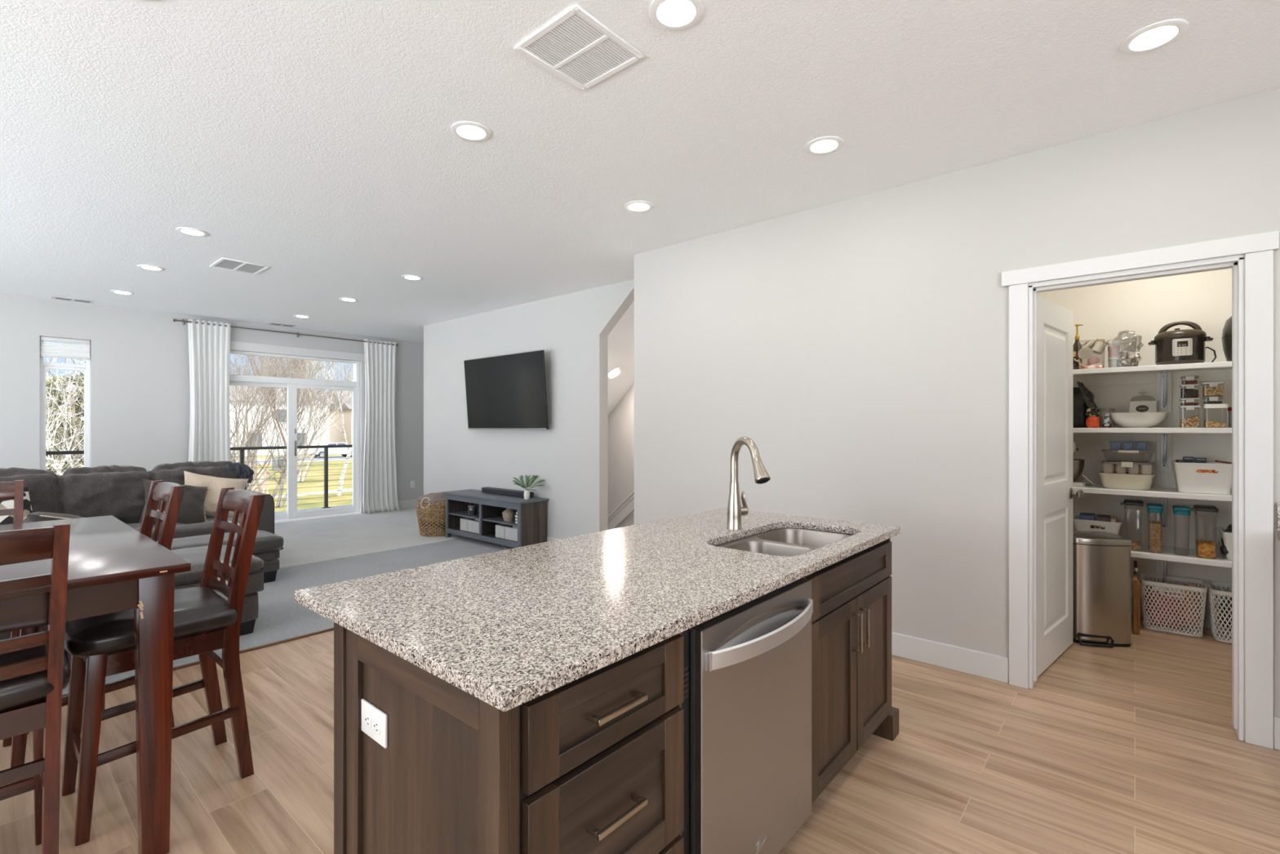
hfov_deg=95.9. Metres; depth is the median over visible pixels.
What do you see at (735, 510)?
tap
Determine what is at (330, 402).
bare tree
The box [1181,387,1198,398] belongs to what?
beans
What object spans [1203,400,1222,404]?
seeds
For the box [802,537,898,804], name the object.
base cabinet
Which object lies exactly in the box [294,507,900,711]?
countertop
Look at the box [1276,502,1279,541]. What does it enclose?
countertop
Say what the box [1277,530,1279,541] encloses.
countertop
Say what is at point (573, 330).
wall
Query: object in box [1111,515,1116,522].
carton
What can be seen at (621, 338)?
ceiling
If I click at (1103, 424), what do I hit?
dried fruit
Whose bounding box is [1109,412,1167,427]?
serving bowl
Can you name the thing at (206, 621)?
dining chair
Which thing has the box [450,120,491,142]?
recessed light
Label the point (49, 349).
cellular shade
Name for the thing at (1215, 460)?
bar
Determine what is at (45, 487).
cushion
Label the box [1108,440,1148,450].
food container
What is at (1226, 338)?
air fryer
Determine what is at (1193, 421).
rolled oats
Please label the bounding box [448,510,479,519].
shelf
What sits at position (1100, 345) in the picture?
can
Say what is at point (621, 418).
wall
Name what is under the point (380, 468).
curtain
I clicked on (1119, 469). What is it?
cup
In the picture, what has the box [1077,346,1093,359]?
disc
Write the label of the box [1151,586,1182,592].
snack packet
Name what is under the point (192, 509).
throw pillow
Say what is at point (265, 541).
cushion
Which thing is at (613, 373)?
light
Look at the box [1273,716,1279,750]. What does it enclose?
baseboard
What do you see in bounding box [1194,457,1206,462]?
box
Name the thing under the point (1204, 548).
pasta
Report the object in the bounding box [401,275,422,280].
recessed light
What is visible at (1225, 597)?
snack packet
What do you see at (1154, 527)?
tan cereal
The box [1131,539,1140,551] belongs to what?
crumbs
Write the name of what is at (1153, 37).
recessed light
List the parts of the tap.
lever, spout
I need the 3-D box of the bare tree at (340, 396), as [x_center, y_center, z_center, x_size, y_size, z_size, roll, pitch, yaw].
[-13.414,-0.326,30.976,4.786,6.370,5.939,0,0,-2]
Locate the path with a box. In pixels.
[275,488,352,497]
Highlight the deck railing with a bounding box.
[45,444,352,508]
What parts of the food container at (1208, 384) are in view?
lid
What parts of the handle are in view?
rod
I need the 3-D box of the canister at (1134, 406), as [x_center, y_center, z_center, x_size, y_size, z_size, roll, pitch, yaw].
[3.496,-0.092,4.015,0.143,0.184,0.083,0,0,41]
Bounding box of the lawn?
[235,453,352,511]
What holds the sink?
in the countertop at (508, 628)
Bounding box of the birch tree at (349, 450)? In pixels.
[302,360,353,495]
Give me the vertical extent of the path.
0.130 m
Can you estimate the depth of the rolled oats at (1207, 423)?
3.60 m
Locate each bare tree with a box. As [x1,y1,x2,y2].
[44,340,86,475]
[44,341,240,468]
[229,353,353,507]
[229,354,352,499]
[229,357,293,377]
[235,354,324,445]
[276,358,353,481]
[327,376,352,416]
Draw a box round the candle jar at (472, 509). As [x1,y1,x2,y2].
[467,504,476,515]
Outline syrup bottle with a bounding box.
[1073,324,1083,369]
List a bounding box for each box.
[1182,456,1194,462]
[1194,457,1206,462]
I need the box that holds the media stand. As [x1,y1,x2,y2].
[442,488,548,547]
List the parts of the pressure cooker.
handle, lid, lid handle, control panel, handle, power cord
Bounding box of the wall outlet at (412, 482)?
[410,480,414,488]
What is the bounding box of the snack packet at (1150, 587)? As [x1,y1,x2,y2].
[1144,584,1155,614]
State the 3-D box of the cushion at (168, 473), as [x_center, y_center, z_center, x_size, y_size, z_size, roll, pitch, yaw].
[-4.262,0.613,5.554,0.359,0.584,0.801,0,0,41]
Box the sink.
[715,528,852,555]
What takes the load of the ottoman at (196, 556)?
on the floor
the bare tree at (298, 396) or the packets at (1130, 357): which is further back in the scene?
the bare tree at (298, 396)
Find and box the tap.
[726,436,770,529]
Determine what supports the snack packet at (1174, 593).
in the basket at (1197, 630)
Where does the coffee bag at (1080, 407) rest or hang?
on the shelf at (1163, 437)
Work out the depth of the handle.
3.91 m
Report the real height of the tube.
0.092 m
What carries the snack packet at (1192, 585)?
in the basket at (1197, 630)
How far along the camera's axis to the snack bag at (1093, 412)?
4.02 m
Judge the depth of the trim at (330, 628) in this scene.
3.52 m
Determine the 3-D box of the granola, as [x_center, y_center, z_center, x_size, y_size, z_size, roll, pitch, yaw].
[3.614,-0.231,3.645,0.082,0.062,0.112,0,0,41]
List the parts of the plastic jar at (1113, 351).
lid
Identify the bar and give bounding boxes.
[1214,459,1231,463]
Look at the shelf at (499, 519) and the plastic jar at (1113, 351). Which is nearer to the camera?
the plastic jar at (1113, 351)
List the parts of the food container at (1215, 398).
lid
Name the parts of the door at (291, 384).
handle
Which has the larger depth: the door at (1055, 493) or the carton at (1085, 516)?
the carton at (1085, 516)
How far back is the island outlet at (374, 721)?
1.27 m
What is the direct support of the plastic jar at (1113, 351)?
in the clear bin
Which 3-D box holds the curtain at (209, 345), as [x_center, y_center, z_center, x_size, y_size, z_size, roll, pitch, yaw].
[-5.464,-0.023,7.340,0.160,2.673,0.459,0,0,41]
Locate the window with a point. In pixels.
(43, 366)
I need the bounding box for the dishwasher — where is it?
[682,577,813,853]
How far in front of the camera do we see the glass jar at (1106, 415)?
3.96 m
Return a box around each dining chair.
[0,480,29,733]
[0,522,71,853]
[2,480,185,768]
[61,487,265,845]
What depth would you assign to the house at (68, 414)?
36.37 m
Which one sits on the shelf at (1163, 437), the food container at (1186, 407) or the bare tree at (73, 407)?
the food container at (1186, 407)
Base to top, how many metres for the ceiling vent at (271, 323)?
0.007 m
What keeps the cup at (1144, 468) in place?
on the carrier
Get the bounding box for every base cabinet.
[333,622,684,853]
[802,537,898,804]
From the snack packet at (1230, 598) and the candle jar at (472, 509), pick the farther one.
the candle jar at (472, 509)
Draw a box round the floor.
[0,506,1279,853]
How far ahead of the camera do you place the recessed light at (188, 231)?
4.15 m
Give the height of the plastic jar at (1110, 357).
0.074 m
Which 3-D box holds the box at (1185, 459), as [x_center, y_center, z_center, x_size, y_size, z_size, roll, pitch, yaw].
[3.540,0.287,3.728,0.052,0.196,0.051,0,0,41]
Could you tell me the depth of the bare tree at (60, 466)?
10.36 m
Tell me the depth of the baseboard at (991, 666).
3.19 m
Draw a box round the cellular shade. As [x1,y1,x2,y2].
[40,336,89,359]
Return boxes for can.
[1073,530,1133,647]
[1091,339,1107,354]
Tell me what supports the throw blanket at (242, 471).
on the sofa
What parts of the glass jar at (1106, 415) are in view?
lid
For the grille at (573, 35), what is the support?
attached to the ceiling vent at (575, 46)
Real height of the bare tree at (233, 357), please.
12.818 m
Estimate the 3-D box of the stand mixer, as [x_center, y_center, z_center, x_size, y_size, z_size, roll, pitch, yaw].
[3.123,0.248,4.166,0.405,0.332,0.251,0,0,41]
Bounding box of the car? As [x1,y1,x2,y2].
[306,442,352,457]
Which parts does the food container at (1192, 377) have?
lid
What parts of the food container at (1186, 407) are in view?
lid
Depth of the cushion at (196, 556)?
3.68 m
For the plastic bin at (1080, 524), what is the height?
0.102 m
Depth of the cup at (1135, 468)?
3.86 m
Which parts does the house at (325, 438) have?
pane, pane, pane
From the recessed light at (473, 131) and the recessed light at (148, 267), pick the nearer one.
the recessed light at (473, 131)
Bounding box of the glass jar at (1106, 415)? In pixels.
[1098,408,1115,426]
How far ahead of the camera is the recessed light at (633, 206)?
3.67 m
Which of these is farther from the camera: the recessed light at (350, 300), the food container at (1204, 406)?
the recessed light at (350, 300)
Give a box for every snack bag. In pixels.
[1076,381,1099,427]
[1217,524,1231,555]
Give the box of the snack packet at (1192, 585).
[1168,582,1201,617]
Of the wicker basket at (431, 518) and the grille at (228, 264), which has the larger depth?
the wicker basket at (431, 518)
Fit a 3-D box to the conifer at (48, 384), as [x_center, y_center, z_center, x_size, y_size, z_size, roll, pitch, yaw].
[-20.531,0.396,20.889,3.988,4.872,3.924,0,0,14]
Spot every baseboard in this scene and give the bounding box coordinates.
[398,498,417,509]
[546,537,559,541]
[891,631,1008,683]
[1131,596,1226,629]
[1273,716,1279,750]
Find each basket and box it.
[416,497,452,537]
[1138,573,1208,637]
[1206,580,1231,643]
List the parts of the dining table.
leg, leg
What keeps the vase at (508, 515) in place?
on the media stand
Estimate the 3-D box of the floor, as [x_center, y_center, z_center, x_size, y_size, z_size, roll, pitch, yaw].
[-1.619,1.387,3.067,11.650,0.137,8.950,0,0,41]
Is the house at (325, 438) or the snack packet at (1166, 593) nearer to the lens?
the snack packet at (1166, 593)
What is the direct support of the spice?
in the food container at (1187, 400)
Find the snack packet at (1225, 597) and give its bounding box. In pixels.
[1217,595,1231,625]
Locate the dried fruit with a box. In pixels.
[1102,423,1111,427]
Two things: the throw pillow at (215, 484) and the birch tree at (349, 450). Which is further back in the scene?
the birch tree at (349, 450)
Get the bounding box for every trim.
[62,626,333,696]
[230,341,364,513]
[608,489,634,529]
[1001,230,1279,749]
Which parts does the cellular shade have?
rail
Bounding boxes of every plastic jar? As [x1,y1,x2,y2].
[1107,345,1119,357]
[1107,356,1119,359]
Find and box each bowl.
[1073,458,1084,480]
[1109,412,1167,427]
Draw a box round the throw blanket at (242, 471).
[218,462,253,483]
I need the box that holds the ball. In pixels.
[1087,355,1099,364]
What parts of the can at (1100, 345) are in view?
lid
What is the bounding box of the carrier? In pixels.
[1100,460,1155,474]
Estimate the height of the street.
0.120 m
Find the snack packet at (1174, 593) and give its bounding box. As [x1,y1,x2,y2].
[1169,591,1200,626]
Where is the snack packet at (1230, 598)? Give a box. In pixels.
[1222,597,1231,630]
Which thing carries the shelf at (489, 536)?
attached to the media stand
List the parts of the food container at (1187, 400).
lid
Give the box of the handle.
[1133,560,1137,573]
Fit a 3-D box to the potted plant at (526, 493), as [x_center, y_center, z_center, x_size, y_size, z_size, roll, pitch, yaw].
[-1.191,0.640,6.215,0.364,0.260,0.361,0,0,-14]
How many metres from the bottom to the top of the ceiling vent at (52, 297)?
0.007 m
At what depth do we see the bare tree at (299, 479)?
31.34 m
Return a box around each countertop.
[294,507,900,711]
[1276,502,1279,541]
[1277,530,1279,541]
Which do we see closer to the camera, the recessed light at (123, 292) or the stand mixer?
the stand mixer
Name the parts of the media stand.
leg, panel, frame, panel, leg, panel, leg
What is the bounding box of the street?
[230,455,352,464]
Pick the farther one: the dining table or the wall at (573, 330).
the wall at (573, 330)
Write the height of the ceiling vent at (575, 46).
0.012 m
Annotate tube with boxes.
[1082,337,1097,347]
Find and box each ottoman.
[0,545,264,660]
[156,529,284,582]
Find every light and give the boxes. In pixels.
[110,289,134,294]
[137,264,164,271]
[176,226,208,236]
[293,315,311,318]
[339,297,358,302]
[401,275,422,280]
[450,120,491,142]
[608,367,621,379]
[624,200,653,212]
[648,0,703,31]
[804,136,844,155]
[1120,18,1188,54]
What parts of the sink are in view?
bowl, bowl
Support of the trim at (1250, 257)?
attached to the wall at (860, 344)
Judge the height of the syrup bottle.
0.334 m
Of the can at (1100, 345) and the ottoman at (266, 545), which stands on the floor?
the ottoman at (266, 545)
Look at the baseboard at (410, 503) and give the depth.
9.45 m
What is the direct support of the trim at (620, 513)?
attached to the wall at (621, 418)
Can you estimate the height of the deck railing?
1.080 m
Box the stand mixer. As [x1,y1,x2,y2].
[1073,441,1102,486]
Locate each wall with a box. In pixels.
[0,293,423,513]
[423,279,634,539]
[608,383,634,528]
[634,88,1279,717]
[1037,268,1231,608]
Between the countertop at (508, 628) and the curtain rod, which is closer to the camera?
the countertop at (508, 628)
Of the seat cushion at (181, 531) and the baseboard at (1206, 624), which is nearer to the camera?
the baseboard at (1206, 624)
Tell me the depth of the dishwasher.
1.53 m
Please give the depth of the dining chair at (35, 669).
1.56 m
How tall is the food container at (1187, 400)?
0.048 m
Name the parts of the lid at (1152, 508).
lid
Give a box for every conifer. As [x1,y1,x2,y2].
[45,372,84,475]
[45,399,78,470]
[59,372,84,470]
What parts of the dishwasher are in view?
bow handle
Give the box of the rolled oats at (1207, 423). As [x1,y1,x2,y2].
[1204,419,1226,426]
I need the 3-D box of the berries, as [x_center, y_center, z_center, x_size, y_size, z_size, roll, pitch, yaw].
[3.534,-0.294,3.714,0.066,0.026,0.092,0,0,41]
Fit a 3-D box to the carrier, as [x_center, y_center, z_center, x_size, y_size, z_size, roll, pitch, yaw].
[3.325,0.269,3.941,0.282,0.080,0.212,0,0,41]
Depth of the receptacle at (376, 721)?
1.26 m
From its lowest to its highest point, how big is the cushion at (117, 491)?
0.594 m
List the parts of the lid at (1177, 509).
lid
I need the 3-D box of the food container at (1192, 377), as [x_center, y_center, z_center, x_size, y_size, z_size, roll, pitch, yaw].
[3.534,-0.303,3.714,0.082,0.052,0.114,0,0,41]
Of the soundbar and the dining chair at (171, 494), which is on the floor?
the dining chair at (171, 494)
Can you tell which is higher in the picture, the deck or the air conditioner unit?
the air conditioner unit
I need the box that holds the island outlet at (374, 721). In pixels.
[361,698,387,747]
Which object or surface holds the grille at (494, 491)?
attached to the soundbar
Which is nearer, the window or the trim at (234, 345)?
the window
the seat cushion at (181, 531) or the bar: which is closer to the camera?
the bar
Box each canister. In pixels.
[1128,400,1156,427]
[1227,407,1231,427]
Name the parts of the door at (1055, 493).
knob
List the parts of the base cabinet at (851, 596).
door, rail, rail, rail, rail, pull handle, pull handle, rail, door, rail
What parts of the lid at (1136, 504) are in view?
lid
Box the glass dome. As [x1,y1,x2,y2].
[1138,389,1146,395]
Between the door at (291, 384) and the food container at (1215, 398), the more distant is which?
the door at (291, 384)
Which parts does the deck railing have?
rail, post, post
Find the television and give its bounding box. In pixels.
[463,349,548,429]
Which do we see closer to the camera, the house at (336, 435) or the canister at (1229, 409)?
the canister at (1229, 409)
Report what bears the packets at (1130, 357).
in the clear bin
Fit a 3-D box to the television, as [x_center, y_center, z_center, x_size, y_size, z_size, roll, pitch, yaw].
[-1.545,-0.403,6.654,1.480,0.849,0.164,0,0,41]
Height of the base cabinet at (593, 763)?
0.884 m
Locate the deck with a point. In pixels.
(347, 505)
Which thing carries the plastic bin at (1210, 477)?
on the shelf at (1165, 496)
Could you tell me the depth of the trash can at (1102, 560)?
3.53 m
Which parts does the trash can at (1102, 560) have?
lid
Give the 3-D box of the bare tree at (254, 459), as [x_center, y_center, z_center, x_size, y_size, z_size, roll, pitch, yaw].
[-10.824,-0.469,15.781,5.366,6.653,5.596,0,0,-22]
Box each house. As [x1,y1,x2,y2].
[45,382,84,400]
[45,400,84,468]
[229,385,334,456]
[328,390,352,444]
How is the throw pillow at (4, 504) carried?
on the sofa
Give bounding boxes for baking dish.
[1098,471,1155,489]
[1101,448,1155,453]
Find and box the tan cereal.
[1148,520,1160,552]
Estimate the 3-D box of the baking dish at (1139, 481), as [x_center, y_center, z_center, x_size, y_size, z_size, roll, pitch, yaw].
[3.323,0.363,3.948,0.292,0.104,0.210,0,0,41]
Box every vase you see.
[502,507,515,521]
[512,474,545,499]
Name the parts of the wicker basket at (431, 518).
ring handle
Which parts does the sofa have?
armrest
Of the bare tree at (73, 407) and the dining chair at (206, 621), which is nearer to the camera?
the dining chair at (206, 621)
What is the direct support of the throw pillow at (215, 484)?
on the sofa
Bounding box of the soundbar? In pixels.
[481,486,533,497]
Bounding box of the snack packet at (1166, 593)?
[1149,591,1184,627]
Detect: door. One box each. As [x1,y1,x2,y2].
[229,350,359,522]
[1037,293,1083,676]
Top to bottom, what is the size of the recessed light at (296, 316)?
0.007 m
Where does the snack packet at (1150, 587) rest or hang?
in the basket at (1197, 630)
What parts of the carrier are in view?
lid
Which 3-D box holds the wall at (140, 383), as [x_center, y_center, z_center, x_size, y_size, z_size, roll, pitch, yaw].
[-6.106,-0.033,6.913,0.170,2.755,8.950,0,0,41]
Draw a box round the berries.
[1182,379,1196,384]
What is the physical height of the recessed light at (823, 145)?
0.007 m
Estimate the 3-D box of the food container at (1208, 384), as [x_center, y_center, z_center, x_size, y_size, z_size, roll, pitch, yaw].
[3.614,-0.240,3.645,0.098,0.088,0.134,0,0,41]
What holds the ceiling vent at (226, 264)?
in the ceiling at (313, 142)
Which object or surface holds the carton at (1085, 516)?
in the plastic bin at (1080, 524)
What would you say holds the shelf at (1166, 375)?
attached to the wall at (1130, 314)
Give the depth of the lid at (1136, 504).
3.83 m
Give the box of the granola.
[1202,385,1222,396]
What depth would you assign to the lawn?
28.76 m
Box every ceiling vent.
[51,296,93,303]
[208,257,270,275]
[266,322,295,327]
[514,4,644,90]
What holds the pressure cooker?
on the shelf at (1166, 375)
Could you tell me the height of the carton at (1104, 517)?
0.114 m
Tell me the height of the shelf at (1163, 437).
0.300 m
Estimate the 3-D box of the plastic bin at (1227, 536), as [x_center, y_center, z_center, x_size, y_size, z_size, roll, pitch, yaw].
[3.768,0.730,3.606,0.217,0.174,0.307,0,0,41]
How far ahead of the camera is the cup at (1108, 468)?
3.95 m
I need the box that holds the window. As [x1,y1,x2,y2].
[40,340,90,470]
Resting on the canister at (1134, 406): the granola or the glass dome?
the glass dome
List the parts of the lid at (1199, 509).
lid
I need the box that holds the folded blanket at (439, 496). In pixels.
[417,492,445,504]
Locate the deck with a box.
[274,504,352,513]
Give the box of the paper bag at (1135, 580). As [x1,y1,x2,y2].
[1133,573,1139,635]
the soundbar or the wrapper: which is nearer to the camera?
the wrapper
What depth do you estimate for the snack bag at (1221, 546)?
3.59 m
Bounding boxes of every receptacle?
[364,711,371,728]
[373,717,380,734]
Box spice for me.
[1181,402,1198,405]
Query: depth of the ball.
4.00 m
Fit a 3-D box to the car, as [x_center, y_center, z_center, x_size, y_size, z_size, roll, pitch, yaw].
[-28.951,2.105,54.579,1.824,1.420,4.300,0,0,41]
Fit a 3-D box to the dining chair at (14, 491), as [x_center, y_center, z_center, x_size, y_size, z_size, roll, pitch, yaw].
[-2.994,0.797,2.525,0.562,1.077,0.469,0,0,41]
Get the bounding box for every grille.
[213,259,244,270]
[236,263,263,273]
[481,488,524,497]
[524,13,605,66]
[557,37,635,84]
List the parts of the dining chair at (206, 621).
leg, leg, seat, seat frame, post, cross rail, cross rail, cross rail, crest rail, post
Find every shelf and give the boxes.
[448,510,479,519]
[450,526,517,542]
[482,515,517,526]
[1073,360,1231,412]
[1073,427,1231,471]
[1073,484,1231,532]
[1131,543,1231,582]
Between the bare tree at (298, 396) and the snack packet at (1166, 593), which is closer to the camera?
the snack packet at (1166, 593)
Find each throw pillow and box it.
[0,486,32,524]
[137,478,208,524]
[183,471,248,516]
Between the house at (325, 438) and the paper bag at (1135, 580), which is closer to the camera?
the paper bag at (1135, 580)
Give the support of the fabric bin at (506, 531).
on the media stand
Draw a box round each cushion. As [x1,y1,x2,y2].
[0,466,62,513]
[22,511,84,522]
[56,464,152,524]
[146,461,244,516]
[153,515,241,538]
[156,529,284,552]
[170,545,263,583]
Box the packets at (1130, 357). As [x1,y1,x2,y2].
[1115,348,1142,367]
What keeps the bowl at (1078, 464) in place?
on the stand mixer
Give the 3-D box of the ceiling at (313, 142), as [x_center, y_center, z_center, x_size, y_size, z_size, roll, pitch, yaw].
[-1.708,-1.470,3.078,12.000,0.120,9.050,0,0,41]
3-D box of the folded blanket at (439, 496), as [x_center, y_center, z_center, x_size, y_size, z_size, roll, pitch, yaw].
[-2.511,0.899,7.157,0.403,0.185,0.398,0,0,41]
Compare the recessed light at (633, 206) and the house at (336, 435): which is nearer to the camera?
the recessed light at (633, 206)
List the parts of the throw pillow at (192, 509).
trim cord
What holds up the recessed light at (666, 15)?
in the ceiling at (313, 142)
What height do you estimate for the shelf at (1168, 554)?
0.300 m
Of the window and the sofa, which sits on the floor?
the sofa
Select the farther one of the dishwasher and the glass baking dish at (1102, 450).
the glass baking dish at (1102, 450)
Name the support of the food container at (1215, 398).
on the food container at (1204, 406)
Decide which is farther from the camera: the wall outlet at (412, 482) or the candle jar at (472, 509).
the wall outlet at (412, 482)
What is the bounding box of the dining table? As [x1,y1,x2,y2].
[0,515,191,853]
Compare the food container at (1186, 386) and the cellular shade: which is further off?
the cellular shade
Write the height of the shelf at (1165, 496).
0.300 m
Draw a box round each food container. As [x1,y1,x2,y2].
[1108,440,1148,450]
[1178,405,1200,410]
[1179,383,1199,388]
[1179,397,1199,403]
[1180,375,1199,380]
[1200,382,1224,386]
[1201,395,1223,401]
[1202,404,1227,408]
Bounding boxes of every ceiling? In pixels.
[0,0,1279,343]
[608,300,634,414]
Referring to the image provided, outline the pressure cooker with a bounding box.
[1147,320,1216,364]
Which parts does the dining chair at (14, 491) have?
cross rail, crest rail, post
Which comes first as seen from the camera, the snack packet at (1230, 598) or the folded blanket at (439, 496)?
the snack packet at (1230, 598)
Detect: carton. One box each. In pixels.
[1079,512,1095,520]
[1096,514,1111,521]
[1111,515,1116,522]
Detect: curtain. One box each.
[187,318,231,462]
[362,338,399,513]
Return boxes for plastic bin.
[1073,515,1122,534]
[1171,460,1231,494]
[1217,525,1231,559]
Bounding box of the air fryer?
[1221,315,1231,361]
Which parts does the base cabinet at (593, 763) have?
corner post, rail, panel, rail, rail, drawer, drawer, rail, pull handle, pull handle, rail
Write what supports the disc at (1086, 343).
in the clear bin
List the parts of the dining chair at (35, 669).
seat frame, cross rail, cross rail, cross rail, crest rail, seat, leg, post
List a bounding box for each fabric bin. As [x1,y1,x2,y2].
[460,517,479,533]
[495,524,517,541]
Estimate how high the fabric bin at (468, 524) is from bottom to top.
0.136 m
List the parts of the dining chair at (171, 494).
leg, leg, seat frame, post, cross rail, crest rail, post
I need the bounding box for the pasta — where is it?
[1195,539,1214,558]
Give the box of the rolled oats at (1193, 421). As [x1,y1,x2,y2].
[1180,415,1199,426]
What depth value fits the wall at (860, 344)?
3.34 m
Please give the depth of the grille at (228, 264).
4.98 m
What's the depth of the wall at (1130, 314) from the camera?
4.03 m
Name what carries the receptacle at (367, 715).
attached to the island outlet at (374, 721)
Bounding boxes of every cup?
[1102,463,1114,472]
[1115,463,1126,473]
[1127,464,1139,473]
[1139,464,1151,474]
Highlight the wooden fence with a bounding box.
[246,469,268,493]
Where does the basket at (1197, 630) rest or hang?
on the floor
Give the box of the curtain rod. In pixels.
[173,318,398,346]
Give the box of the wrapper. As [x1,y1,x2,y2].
[1079,362,1104,368]
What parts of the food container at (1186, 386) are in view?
lid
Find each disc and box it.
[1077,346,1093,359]
[1084,341,1095,348]
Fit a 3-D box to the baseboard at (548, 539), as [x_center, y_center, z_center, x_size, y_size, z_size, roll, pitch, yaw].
[-1.709,1.259,6.895,3.420,0.132,0.014,0,0,41]
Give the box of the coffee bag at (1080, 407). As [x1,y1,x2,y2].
[1073,386,1094,427]
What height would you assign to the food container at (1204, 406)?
0.148 m
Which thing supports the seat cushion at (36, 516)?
on the sofa
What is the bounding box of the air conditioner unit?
[271,456,286,471]

